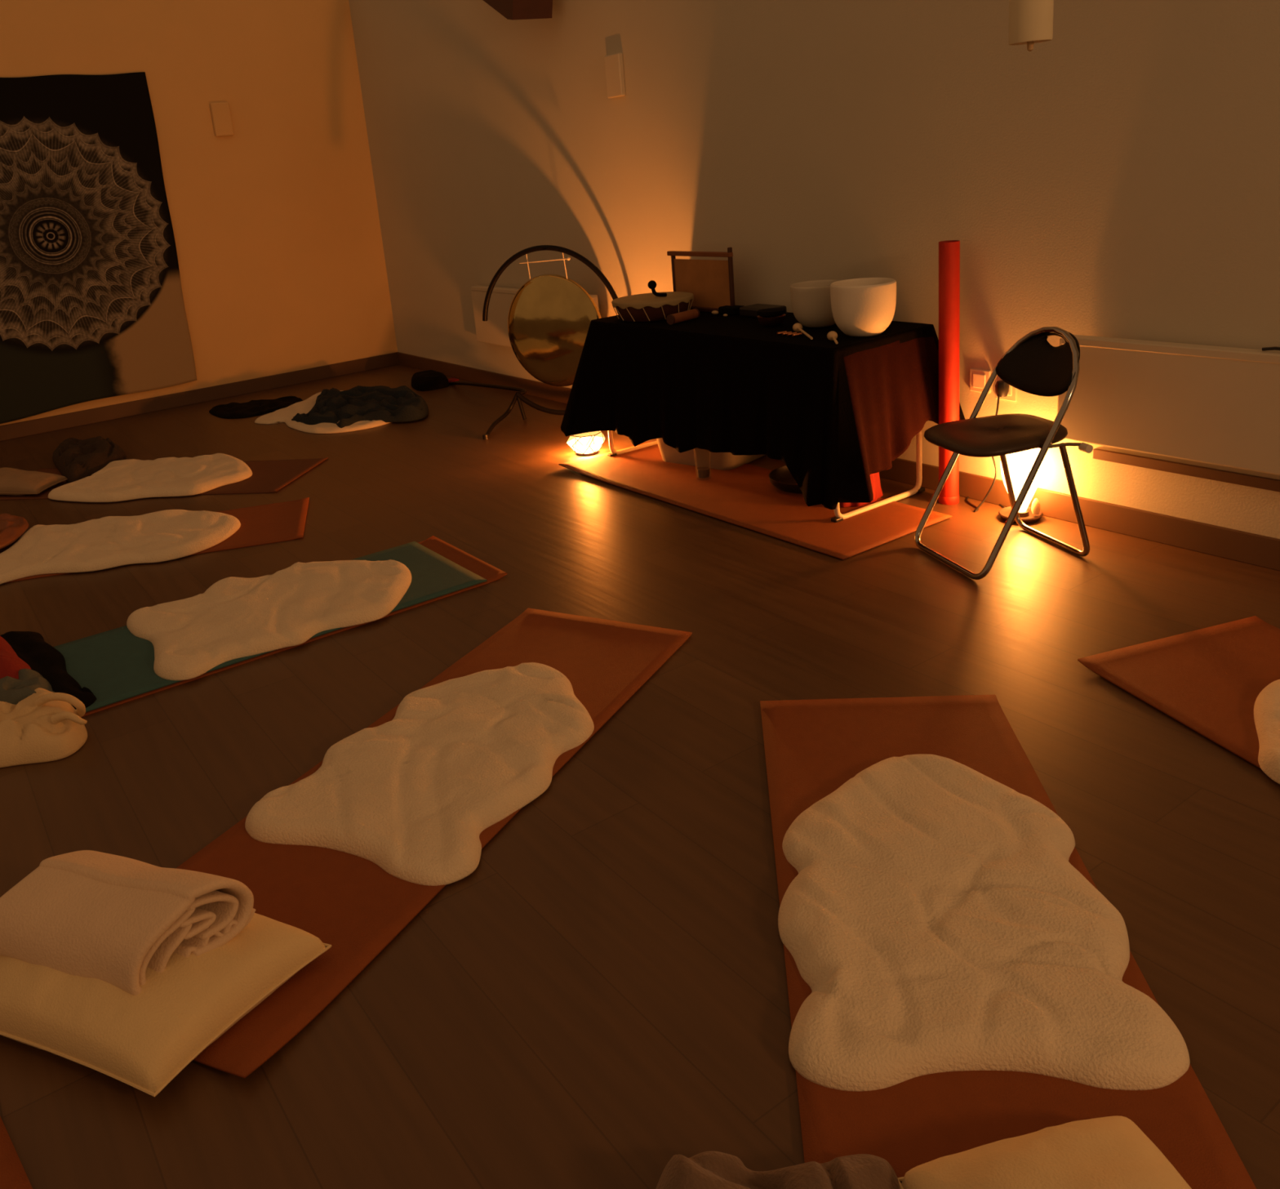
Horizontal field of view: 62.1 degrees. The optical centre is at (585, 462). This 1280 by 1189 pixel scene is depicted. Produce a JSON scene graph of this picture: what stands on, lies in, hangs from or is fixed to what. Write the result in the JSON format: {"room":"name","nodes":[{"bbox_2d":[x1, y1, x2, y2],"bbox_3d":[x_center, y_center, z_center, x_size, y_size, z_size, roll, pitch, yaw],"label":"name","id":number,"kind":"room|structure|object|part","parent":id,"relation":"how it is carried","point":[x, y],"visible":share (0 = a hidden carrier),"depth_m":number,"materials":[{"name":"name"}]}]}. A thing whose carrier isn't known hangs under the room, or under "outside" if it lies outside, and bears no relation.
{"room":"exercise studio","nodes":[
{"label":"exercise studio","id":0,"kind":"room"},
{"bbox_2d":[0,0,397,425],"bbox_3d":[-4.401,-1.495,6.621,6.600,2.950,0.120,-15,18,-32],"label":"wall","id":1,"kind":"structure","parent":0,"point":[276,225],"depth_m":7.80,"materials":[{"name":"paint"}]},
{"bbox_2d":[0,71,196,423],"bbox_3d":[-3.555,-1.441,7.110,1.598,2.189,0.042,-15,18,-32],"label":"tapestry","id":2,"kind":"object","parent":1,"relation":"attached to","point":[92,304],"visible":1,"depth_m":7.21},
{"bbox_2d":[0,351,398,440],"bbox_3d":[-4.235,-0.118,6.950,6.600,0.102,0.014,-15,18,-32],"label":"baseboard","id":3,"kind":"structure","parent":1,"relation":"attached to","point":[23,428],"depth_m":7.79,"materials":[{"name":"brown wood"}]},
{"bbox_2d":[209,102,234,136],"bbox_3d":[-2.596,-2.455,7.577,0.130,0.230,0.035,-15,18,-32],"label":"wall box","id":4,"kind":"object","parent":1,"relation":"attached to","point":[220,111],"visible":1,"depth_m":7.56,"materials":[{"name":"paint"}]},
{"bbox_2d":[0,364,1279,1188],"bbox_3d":[-0.682,1.049,1.888,6.600,0.050,12.600,-15,18,-32],"label":"floor","id":5,"kind":"structure","parent":0,"point":[602,1000],"depth_m":2.49,"materials":[{"name":"brown wood"}]},
{"bbox_2d":[0,1115,32,1188],"bbox_3d":[-1.157,1.161,1.528,0.603,0.006,0.900,-18,20,-39],"label":"yoga mat","id":6,"kind":"object","parent":5,"relation":"on","point":[13,1175],"visible":1,"depth_m":1.65,"materials":[{"name":"rubber"}]},
{"bbox_2d":[0,497,309,582],"bbox_3d":[-2.165,0.373,4.679,1.831,0.012,0.603,-8,16,-10],"label":"yoga mat","id":7,"kind":"object","parent":5,"relation":"on","point":[280,522],"visible":0.29,"depth_m":4.75,"materials":[{"name":"rubber"}]},
{"bbox_2d":[0,509,240,583],"bbox_3d":[-2.090,0.348,4.653,1.094,0.046,0.809,-6,16,-2],"label":"sheepskin rug","id":8,"kind":"object","parent":7,"relation":"on","point":[108,541],"visible":1,"depth_m":4.60,"materials":[{"name":"white fur"}]},
{"bbox_2d":[0,513,28,548],"bbox_3d":[-2.760,0.301,4.872,0.361,0.072,0.686,-15,18,-32],"label":"garment","id":9,"kind":"object","parent":8,"relation":"on","point":[11,526],"visible":1,"depth_m":4.87,"materials":[{"name":"fabric"}]},
{"bbox_2d":[0,457,328,500],"bbox_3d":[-2.372,0.086,5.767,1.831,0.012,0.603,-2,16,13],"label":"yoga mat","id":10,"kind":"object","parent":5,"relation":"on","point":[268,476],"visible":0.28,"depth_m":5.62,"materials":[{"name":"brown plastic"}]},
{"bbox_2d":[0,466,67,495],"bbox_3d":[-3.306,0.098,5.860,0.991,0.094,0.385,2,17,26],"label":"pillow","id":11,"kind":"object","parent":10,"relation":"on","point":[14,482],"visible":1,"depth_m":5.71,"materials":[{"name":"beige fabric"}]},
{"bbox_2d":[52,435,126,483],"bbox_3d":[-2.930,-0.059,6.259,0.384,0.113,0.994,-15,18,-32],"label":"cushion","id":12,"kind":"object","parent":10,"relation":"on","point":[75,459],"visible":0.98,"depth_m":6.13,"materials":[{"name":"brown fabric"}]},
{"bbox_2d":[48,453,252,502],"bbox_3d":[-2.293,0.066,5.726,1.060,0.046,0.763,-4,16,4],"label":"sheepskin rug","id":13,"kind":"object","parent":10,"relation":"on","point":[122,480],"visible":1,"depth_m":5.59,"materials":[{"name":"white fur"}]},
{"bbox_2d":[208,395,302,418],"bbox_3d":[-2.298,-0.404,7.449,0.606,0.032,0.576,-15,18,-32],"label":"garment","id":14,"kind":"object","parent":5,"relation":"on","point":[251,408],"visible":0.99,"depth_m":7.38,"materials":[{"name":"black fabric"}]},
{"bbox_2d":[80,535,506,717],"bbox_3d":[-1.235,0.574,3.639,1.903,0.018,0.608,-15,18,-32],"label":"yoga mat","id":15,"kind":"object","parent":5,"relation":"on","point":[478,566],"visible":0.22,"depth_m":3.86,"materials":[{"name":"rubber"}]},
{"bbox_2d":[0,687,87,767],"bbox_3d":[-1.685,0.728,3.011,0.567,0.140,0.376,-8,16,-11],"label":"blanket","id":16,"kind":"object","parent":15,"relation":"on","point":[44,726],"visible":0.98,"depth_m":2.92,"materials":[{"name":"beige fabric"}]},
{"bbox_3d":[-1.486,0.690,3.014,0.130,0.105,0.068,-7,16,-5],"label":"handle","id":17,"kind":"part","parent":16,"relation":"part of","materials":[{"name":"beige fabric"}]},
{"bbox_2d":[53,541,487,711],"bbox_3d":[-1.232,0.562,3.639,1.722,0.018,0.608,-15,18,-32],"label":"mat","id":18,"kind":"object","parent":15,"relation":"on","point":[116,664],"visible":0.29,"depth_m":3.56,"materials":[{"name":"plastic"}]},
{"bbox_2d":[0,635,31,679],"bbox_3d":[-1.959,0.633,3.463,0.242,0.104,0.608,-15,18,-32],"label":"garment","id":19,"kind":"object","parent":18,"relation":"on","point":[11,663],"visible":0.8,"depth_m":3.33,"materials":[{"name":"fabric"}]},
{"bbox_2d":[0,668,54,704],"bbox_3d":[-1.728,0.703,3.211,0.226,0.090,0.371,-15,18,-32],"label":"garment","id":20,"kind":"object","parent":18,"relation":"on","point":[12,690],"visible":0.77,"depth_m":3.21,"materials":[{"name":"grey fabric"}]},
{"bbox_2d":[0,631,97,708],"bbox_3d":[-1.763,0.653,3.434,0.163,0.045,0.811,-18,20,-38],"label":"garment","id":21,"kind":"object","parent":18,"relation":"on","point":[30,646],"visible":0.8,"depth_m":3.43,"materials":[{"name":"fabric"}]},
{"bbox_2d":[126,559,411,679],"bbox_3d":[-1.087,0.490,3.785,0.989,0.046,0.775,-15,18,-32],"label":"sheepskin rug","id":22,"kind":"object","parent":18,"relation":"on","point":[235,617],"visible":1,"depth_m":3.66,"materials":[{"name":"white fur"}]},
{"bbox_2d":[254,390,390,433],"bbox_3d":[-1.660,-0.354,7.046,1.314,0.039,0.864,9,21,42],"label":"sheepskin rug","id":23,"kind":"object","parent":5,"relation":"on","point":[285,415],"visible":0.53,"depth_m":6.75,"materials":[{"name":"white fur"}]},
{"bbox_2d":[291,385,428,427],"bbox_3d":[-1.439,-0.393,6.947,0.908,0.102,1.043,-5,16,3],"label":"garment","id":24,"kind":"object","parent":23,"relation":"on","point":[357,403],"visible":1,"depth_m":6.76,"materials":[{"name":"black fabric"}]},
{"bbox_2d":[175,608,692,1077],"bbox_3d":[-0.379,0.757,2.668,0.603,0.025,1.830,4,18,30],"label":"yoga mat","id":25,"kind":"object","parent":5,"relation":"on","point":[354,906],"visible":0.41,"depth_m":2.31,"materials":[{"name":"rubber"}]},
{"bbox_2d":[0,912,331,1096],"bbox_3d":[-0.864,0.931,1.987,0.641,0.141,0.404,2,17,26],"label":"pillow","id":26,"kind":"object","parent":25,"relation":"on","point":[142,1041],"visible":0.55,"depth_m":1.85,"materials":[{"name":"beige fabric"}]},
{"bbox_2d":[0,849,255,995],"bbox_3d":[-0.884,0.832,1.981,0.479,0.146,0.248,2,17,25],"label":"folded blanket","id":27,"kind":"object","parent":26,"relation":"on","point":[108,917],"visible":1,"depth_m":1.93,"materials":[{"name":"white fabric"}]},
{"bbox_2d":[244,662,594,885],"bbox_3d":[-0.346,0.723,2.728,0.640,0.049,0.948,3,18,27],"label":"sheepskin rug","id":28,"kind":"object","parent":25,"relation":"on","point":[412,794],"visible":1,"depth_m":2.57,"materials":[{"name":"white fur"}]},
{"bbox_2d":[411,369,458,391],"bbox_3d":[-1.114,-0.609,7.662,0.308,0.095,0.362,-15,18,-32],"label":"pouch","id":29,"kind":"object","parent":5,"relation":"on","point":[429,380],"visible":1,"depth_m":7.53,"materials":[{"name":"fabric"}]},
{"bbox_2d":[448,244,617,439],"bbox_3d":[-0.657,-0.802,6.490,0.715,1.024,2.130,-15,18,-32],"label":"stand","id":30,"kind":"object","parent":5,"relation":"on","point":[518,396],"visible":0.63,"depth_m":6.17,"materials":[{"name":"black paint"}]},
{"bbox_3d":[-0.655,-0.498,6.987,0.098,0.171,1.444,-12,17,-22],"label":"leg","id":31,"kind":"part","parent":30,"relation":"part of","materials":[{"name":"black paint"}]},
{"bbox_3d":[-0.508,-0.277,6.161,0.081,0.166,0.459,1,17,23],"label":"leg","id":32,"kind":"part","parent":30,"relation":"part of","materials":[{"name":"black paint"}]},
{"bbox_3d":[-0.382,-0.335,6.316,0.023,0.155,0.077,-15,18,-32],"label":"leg","id":33,"kind":"part","parent":30,"relation":"part of","materials":[{"name":"black paint"}]},
{"bbox_2d":[507,253,601,386],"bbox_3d":[-0.214,-0.805,6.020,0.650,0.784,0.149,5,18,32],"label":"gong","id":34,"kind":"object","parent":30,"relation":"hanging from","point":[550,316],"visible":0.91,"depth_m":6.06,"materials":[{"name":"gold metal"}]},
{"bbox_3d":[-0.324,-1.117,6.039,0.006,0.177,0.026,2,17,24],"label":"hanging cord","id":35,"kind":"part","parent":34,"relation":"part of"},
{"bbox_3d":[-0.113,-1.100,5.909,0.006,0.177,0.026,8,20,39],"label":"hanging cord","id":36,"kind":"part","parent":34,"relation":"part of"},
{"bbox_3d":[0.030,-0.256,5.872,0.042,0.177,0.368,4,18,29],"label":"leg","id":37,"kind":"part","parent":30,"relation":"part of","materials":[{"name":"black paint"}]},
{"bbox_2d":[565,431,604,455],"bbox_3d":[0.004,-0.105,5.467,0.207,0.110,0.202,-15,18,-32],"label":"lamp","id":38,"kind":"object","parent":5,"relation":"on","point":[589,451],"visible":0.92,"depth_m":5.44,"materials":[{"name":"white glass"}]},
{"bbox_2d":[656,437,764,470],"bbox_3d":[0.632,-0.122,5.153,0.504,0.191,0.445,9,21,41],"label":"storage box","id":39,"kind":"object","parent":5,"relation":"on","point":[695,456],"visible":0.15,"depth_m":4.99,"materials":[{"name":"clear plastic"}]},
{"bbox_2d":[558,440,952,559],"bbox_3d":[0.639,0.106,4.657,0.603,0.018,1.853,-15,18,-32],"label":"yoga mat","id":40,"kind":"object","parent":5,"relation":"on","point":[744,495],"visible":0.73,"depth_m":4.42,"materials":[{"name":"rubber"}]},
{"bbox_2d":[697,466,709,477],"bbox_3d":[0.533,-0.019,4.809,0.080,0.192,0.080,-15,18,-32],"label":"glass tumbler","id":41,"kind":"object","parent":40,"relation":"on","point":[703,472],"visible":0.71,"depth_m":4.81,"materials":[{"name":"clear glass"}]},
{"bbox_2d":[768,465,802,493],"bbox_3d":[0.965,0.070,4.609,0.328,0.050,0.328,-15,18,-32],"label":"tray","id":42,"kind":"object","parent":40,"relation":"on","point":[788,483],"visible":0.36,"depth_m":4.67,"materials":[{"name":"plastic"}]},
{"bbox_2d":[839,471,883,506],"bbox_3d":[1.106,0.005,4.310,0.246,0.312,0.154,-15,18,-32],"label":"bag","id":43,"kind":"object","parent":40,"relation":"on","point":[875,478],"visible":0.08,"depth_m":4.30,"materials":[{"name":"fabric"}]},
{"bbox_2d":[607,430,924,522],"bbox_3d":[0.729,-0.282,4.771,0.540,0.688,1.550,-15,18,-32],"label":"folding table","id":44,"kind":"object","parent":5,"relation":"on","point":[917,488],"visible":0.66,"depth_m":4.34,"materials":[{"name":"silver metal"}]},
{"bbox_3d":[0.309,-0.400,5.388,0.513,0.658,0.023,-15,18,-32],"label":"leg frame","id":45,"kind":"part","parent":44,"relation":"part of","materials":[{"name":"silver metal"}]},
{"bbox_2d":[560,311,964,509],"bbox_3d":[0.638,-0.311,4.726,0.815,0.612,1.958,-15,18,-32],"label":"tablecloth","id":46,"kind":"object","parent":44,"relation":"on","point":[837,415],"visible":0.92,"depth_m":4.22,"materials":[{"name":"black fabric"}]},
{"bbox_2d":[611,291,693,321],"bbox_3d":[0.325,-0.747,5.070,0.394,0.094,0.394,-15,18,-32],"label":"drum","id":47,"kind":"object","parent":46,"relation":"on","point":[645,307],"visible":0.89,"depth_m":4.93,"materials":[{"name":"red wood"}]},
{"bbox_2d":[648,280,666,296],"bbox_3d":[0.344,-0.828,5.028,0.098,0.077,0.042,5,18,32],"label":"mallet","id":48,"kind":"object","parent":47,"relation":"on","point":[651,284],"visible":1,"depth_m":5.02,"materials":[{"name":"black fabric"}]},
{"bbox_3d":[0.347,-0.810,5.021,0.084,0.046,0.021,8,20,39],"label":"handle","id":49,"kind":"part","parent":48,"relation":"part of","materials":[{"name":"black fabric"}]},
{"bbox_2d":[666,308,699,324],"bbox_3d":[0.448,-0.670,4.847,0.183,0.046,0.046,-20,21,-41],"label":"shaker","id":50,"kind":"object","parent":46,"relation":"on","point":[677,317],"visible":1,"depth_m":4.82,"materials":[{"name":"brown wood"}]},
{"bbox_2d":[666,247,734,312],"bbox_3d":[0.553,-0.884,5.092,0.060,0.304,0.460,-15,18,-32],"label":"framed panel","id":51,"kind":"object","parent":46,"relation":"on","point":[711,282],"visible":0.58,"depth_m":5.06,"materials":[{"name":"red wood"}]},
{"bbox_3d":[0.445,-0.899,5.256,0.020,0.264,0.014,-15,18,-32],"label":"post","id":52,"kind":"part","parent":51,"relation":"part of","materials":[{"name":"red wood"}]},
{"bbox_3d":[0.562,-0.862,5.088,0.006,0.226,0.403,-15,18,-32],"label":"skin panel","id":53,"kind":"part","parent":51,"relation":"part of","materials":[{"name":"beige leather"}]},
{"bbox_3d":[0.678,-0.846,4.914,0.020,0.304,0.014,-15,18,-32],"label":"post","id":54,"kind":"part","parent":51,"relation":"part of","materials":[{"name":"red wood"}]},
{"bbox_2d":[711,310,718,314],"bbox_3d":[0.608,-0.704,4.961,0.026,0.019,0.042,-15,18,-32],"label":"shell","id":55,"kind":"object","parent":46,"relation":"on","point":[714,312],"visible":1,"depth_m":4.95,"materials":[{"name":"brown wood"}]},
{"bbox_2d":[718,305,744,315],"bbox_3d":[0.685,-0.713,4.937,0.080,0.035,0.110,-15,18,-32],"label":"box","id":56,"kind":"object","parent":46,"relation":"on","point":[728,309],"visible":0.76,"depth_m":4.90,"materials":[{"name":"fabric"}]},
{"bbox_2d":[739,303,786,317],"bbox_3d":[0.801,-0.685,4.779,0.120,0.045,0.190,-15,18,-32],"label":"case","id":57,"kind":"object","parent":46,"relation":"on","point":[750,311],"visible":0.62,"depth_m":4.77,"materials":[{"name":"plastic"}]},
{"bbox_2d":[756,307,786,326],"bbox_3d":[0.791,-0.618,4.501,0.123,0.070,0.124,-15,18,-32],"label":"bowl","id":58,"kind":"object","parent":46,"relation":"on","point":[771,317],"visible":1,"depth_m":4.46,"materials":[{"name":"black metal"}]},
{"bbox_2d":[776,330,802,336],"bbox_3d":[0.815,-0.516,4.231,0.042,0.012,0.107,-15,18,-32],"label":"door chime","id":59,"kind":"object","parent":46,"relation":"on","point":[783,333],"visible":1,"depth_m":4.22,"materials":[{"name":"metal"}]},
{"bbox_2d":[792,323,813,339],"bbox_3d":[0.870,-0.522,4.189,0.039,0.036,0.232,-7,16,-6],"label":"mallet","id":60,"kind":"object","parent":46,"relation":"on","point":[797,327],"visible":0.98,"depth_m":4.26,"materials":[{"name":"brown wood"}]},
{"bbox_3d":[0.865,-0.513,4.180,0.010,0.022,0.213,-6,16,-2],"label":"handle","id":61,"kind":"part","parent":60,"relation":"part of","materials":[{"name":"brown wood"}]},
{"bbox_2d":[790,280,840,328],"bbox_3d":[0.962,-0.652,4.371,0.225,0.177,0.225,-15,18,-32],"label":"crystal bowl","id":62,"kind":"object","parent":46,"relation":"on","point":[811,300],"visible":0.79,"depth_m":4.29,"materials":[{"name":"white glass"}]},
{"bbox_2d":[826,330,838,343],"bbox_3d":[0.932,-0.473,3.991,0.039,0.036,0.110,-2,16,12],"label":"mallet","id":63,"kind":"object","parent":46,"relation":"on","point":[832,335],"visible":1,"depth_m":4.01,"materials":[{"name":"brown wood"}]},
{"bbox_3d":[0.937,-0.465,3.982,0.010,0.022,0.092,-4,16,4],"label":"handle","id":64,"kind":"part","parent":63,"relation":"part of","materials":[{"name":"brown wood"}]},
{"bbox_2d":[830,277,896,337],"bbox_3d":[1.070,-0.594,4.075,0.245,0.205,0.245,-15,18,-32],"label":"crystal bowl","id":65,"kind":"object","parent":46,"relation":"on","point":[864,307],"visible":1,"depth_m":3.99,"materials":[{"name":"glass"}]},
{"bbox_3d":[1.154,-0.139,4.176,0.513,0.658,0.023,-15,18,-32],"label":"leg frame","id":66,"kind":"part","parent":44,"relation":"part of","materials":[{"name":"silver metal"}]},
{"bbox_2d":[937,240,959,504],"bbox_3d":[1.412,-0.338,4.115,0.079,1.030,0.079,-15,18,-32],"label":"tube","id":67,"kind":"object","parent":5,"relation":"on","point":[949,250],"visible":0.97,"depth_m":4.06,"materials":[{"name":"plastic"}]},
{"bbox_2d":[914,326,1093,579],"bbox_3d":[1.411,-0.057,3.597,0.457,0.769,0.451,-8,16,-11],"label":"folding chair","id":68,"kind":"object","parent":5,"relation":"on","point":[1032,365],"visible":1,"depth_m":3.54,"materials":[{"name":"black metal"}]},
{"bbox_3d":[1.385,-0.102,3.575,0.410,0.049,0.380,-9,16,-13],"label":"seat","id":69,"kind":"part","parent":68,"relation":"part of","materials":[{"name":"brown plastic"}]},
{"bbox_3d":[1.547,-0.338,3.556,0.127,0.202,0.386,-9,16,-13],"label":"backrest","id":70,"kind":"part","parent":68,"relation":"part of","materials":[{"name":"black plastic"}]},
{"bbox_3d":[1.575,0.087,3.673,0.131,0.421,0.397,-9,16,-13],"label":"leg frame","id":71,"kind":"part","parent":68,"relation":"part of","materials":[{"name":"silver metal"}]},
{"bbox_2d":[760,694,1256,1188],"bbox_3d":[0.665,0.877,1.916,0.603,0.012,1.830,-3,16,7],"label":"yoga mat","id":72,"kind":"object","parent":5,"relation":"on","point":[812,747],"visible":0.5,"depth_m":1.64,"materials":[{"name":"rubber"}]},
{"bbox_2d":[655,1151,899,1188],"bbox_3d":[0.257,1.004,1.431,0.359,0.101,0.204,-4,16,6],"label":"blanket","id":73,"kind":"object","parent":72,"relation":"on","point":[707,1169],"visible":1,"depth_m":1.46,"materials":[{"name":"fabric"}]},
{"bbox_2d":[777,753,1190,1090],"bbox_3d":[0.685,0.811,2.055,0.626,0.057,0.932,-3,16,8],"label":"sheepskin rug","id":74,"kind":"object","parent":72,"relation":"on","point":[935,916],"visible":1,"depth_m":1.87,"materials":[{"name":"white fur"}]},
{"bbox_2d":[897,1115,1191,1188],"bbox_3d":[0.623,0.981,1.308,0.394,0.142,0.387,-8,16,-10],"label":"pillow","id":75,"kind":"object","parent":72,"relation":"on","point":[1108,1152],"visible":1,"depth_m":1.39,"materials":[{"name":"beige fabric"}]},
{"bbox_2d":[998,497,1043,523],"bbox_3d":[1.632,0.079,3.968,0.156,0.270,0.156,-15,18,-32],"label":"glowing lamp","id":76,"kind":"object","parent":5,"relation":"on","point":[1028,514],"visible":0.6,"depth_m":3.97,"materials":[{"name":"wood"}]},
{"bbox_2d":[1077,615,1279,768],"bbox_3d":[1.884,0.706,2.111,0.603,0.014,1.830,-9,16,-14],"label":"yoga mat","id":77,"kind":"object","parent":5,"relation":"on","point":[1210,680],"visible":0.98,"depth_m":2.77,"materials":[{"name":"rubber"}]},
{"bbox_2d":[1253,679,1279,783],"bbox_3d":[1.712,0.677,2.190,0.506,0.056,1.031,0,16,18],"label":"sheepskin rug","id":78,"kind":"object","parent":77,"relation":"on","point":[1267,704],"visible":1,"depth_m":2.45,"materials":[{"name":"white fur"}]},
{"bbox_2d":[348,0,1279,538],"bbox_3d":[1.908,-1.155,3.294,0.120,2.950,12.720,-15,18,-32],"label":"wall","id":79,"kind":"structure","parent":0,"point":[1117,175],"depth_m":4.30,"materials":[{"name":"paint"}]},
{"bbox_2d":[483,0,552,19],"bbox_3d":[-0.499,-2.664,5.939,0.220,0.437,0.899,-15,18,-32],"label":"wooden block","id":80,"kind":"object","parent":79,"relation":"attached to","point":[509,9],"visible":1,"depth_m":5.70,"materials":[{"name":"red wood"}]},
{"bbox_2d":[471,284,599,346],"bbox_3d":[-0.324,-0.902,6.698,0.087,0.381,1.445,-15,18,-32],"label":"heater","id":81,"kind":"object","parent":79,"relation":"attached to","point":[494,331],"visible":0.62,"depth_m":7.03,"materials":[{"name":"white metal"}]},
{"bbox_2d":[471,284,597,297],"bbox_3d":[-0.352,-1.068,6.643,0.058,0.028,1.425,-15,18,-32],"label":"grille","id":82,"kind":"object","parent":81,"relation":"attached to","point":[497,291],"depth_m":6.93,"materials":[{"name":"white metal"}]},
{"bbox_2d":[604,53,625,97],"bbox_3d":[0.166,-2.013,5.510,0.030,0.211,0.162,-15,18,-32],"label":"wall switch plate","id":83,"kind":"object","parent":79,"relation":"attached to","point":[614,64],"visible":1,"depth_m":5.50,"materials":[{"name":"white plastic"}]},
{"bbox_2d":[396,351,1279,570],"bbox_3d":[2.018,0.237,3.590,0.014,0.102,12.588,-15,18,-32],"label":"baseboard","id":84,"kind":"structure","parent":79,"relation":"attached to","point":[1250,548],"depth_m":3.86,"materials":[{"name":"brown wood"}]},
{"bbox_2d":[969,368,991,393],"bbox_3d":[1.531,-0.319,4.112,0.016,0.090,0.090,-15,18,-32],"label":"wall socket","id":85,"kind":"object","parent":79,"relation":"attached to","point":[979,378],"visible":0.88,"depth_m":4.11,"materials":[{"name":"white plastic"}]},
{"bbox_2d":[995,375,1017,401],"bbox_3d":[1.597,-0.287,4.022,0.016,0.100,0.090,-15,18,-32],"label":"wall socket","id":86,"kind":"object","parent":79,"relation":"attached to","point":[1012,393],"visible":0.43,"depth_m":4.01,"materials":[{"name":"white plastic"}]},
{"bbox_2d":[965,380,1009,511],"bbox_3d":[1.563,-0.082,4.137,0.135,0.507,0.214,-3,16,8],"label":"power cable","id":87,"kind":"object","parent":86,"relation":"attached to","point":[1002,388],"visible":0.69,"depth_m":4.00,"materials":[{"name":"black plastic"}]},
{"bbox_2d":[1057,334,1279,475],"bbox_3d":[2.275,-0.109,2.967,0.087,0.388,2.014,-15,18,-32],"label":"heater","id":88,"kind":"object","parent":79,"relation":"attached to","point":[1211,404],"visible":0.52,"depth_m":3.41,"materials":[{"name":"white metal"}]},
{"bbox_2d":[1061,334,1279,364],"bbox_3d":[2.249,-0.261,2.916,0.058,0.028,1.994,-15,18,-32],"label":"grille","id":89,"kind":"object","parent":88,"relation":"attached to","point":[1202,353],"depth_m":3.39,"materials":[{"name":"white metal"}]},
{"bbox_2d":[1093,448,1279,492],"bbox_3d":[3.680,0.540,1.117,0.014,0.036,6.615,-15,18,-32],"label":"trim","id":90,"kind":"structure","parent":79,"relation":"attached to","point":[1272,484],"depth_m":3.51,"materials":[{"name":"brown wood"}]},
{"bbox_2d":[1008,0,1053,51],"bbox_3d":[1.097,-1.494,2.588,0.104,0.922,0.104,-15,18,-32],"label":"pendant lamp","id":91,"kind":"object","parent":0,"point":[1030,21],"visible":1,"depth_m":2.65,"materials":[{"name":"paper"}]}
]}

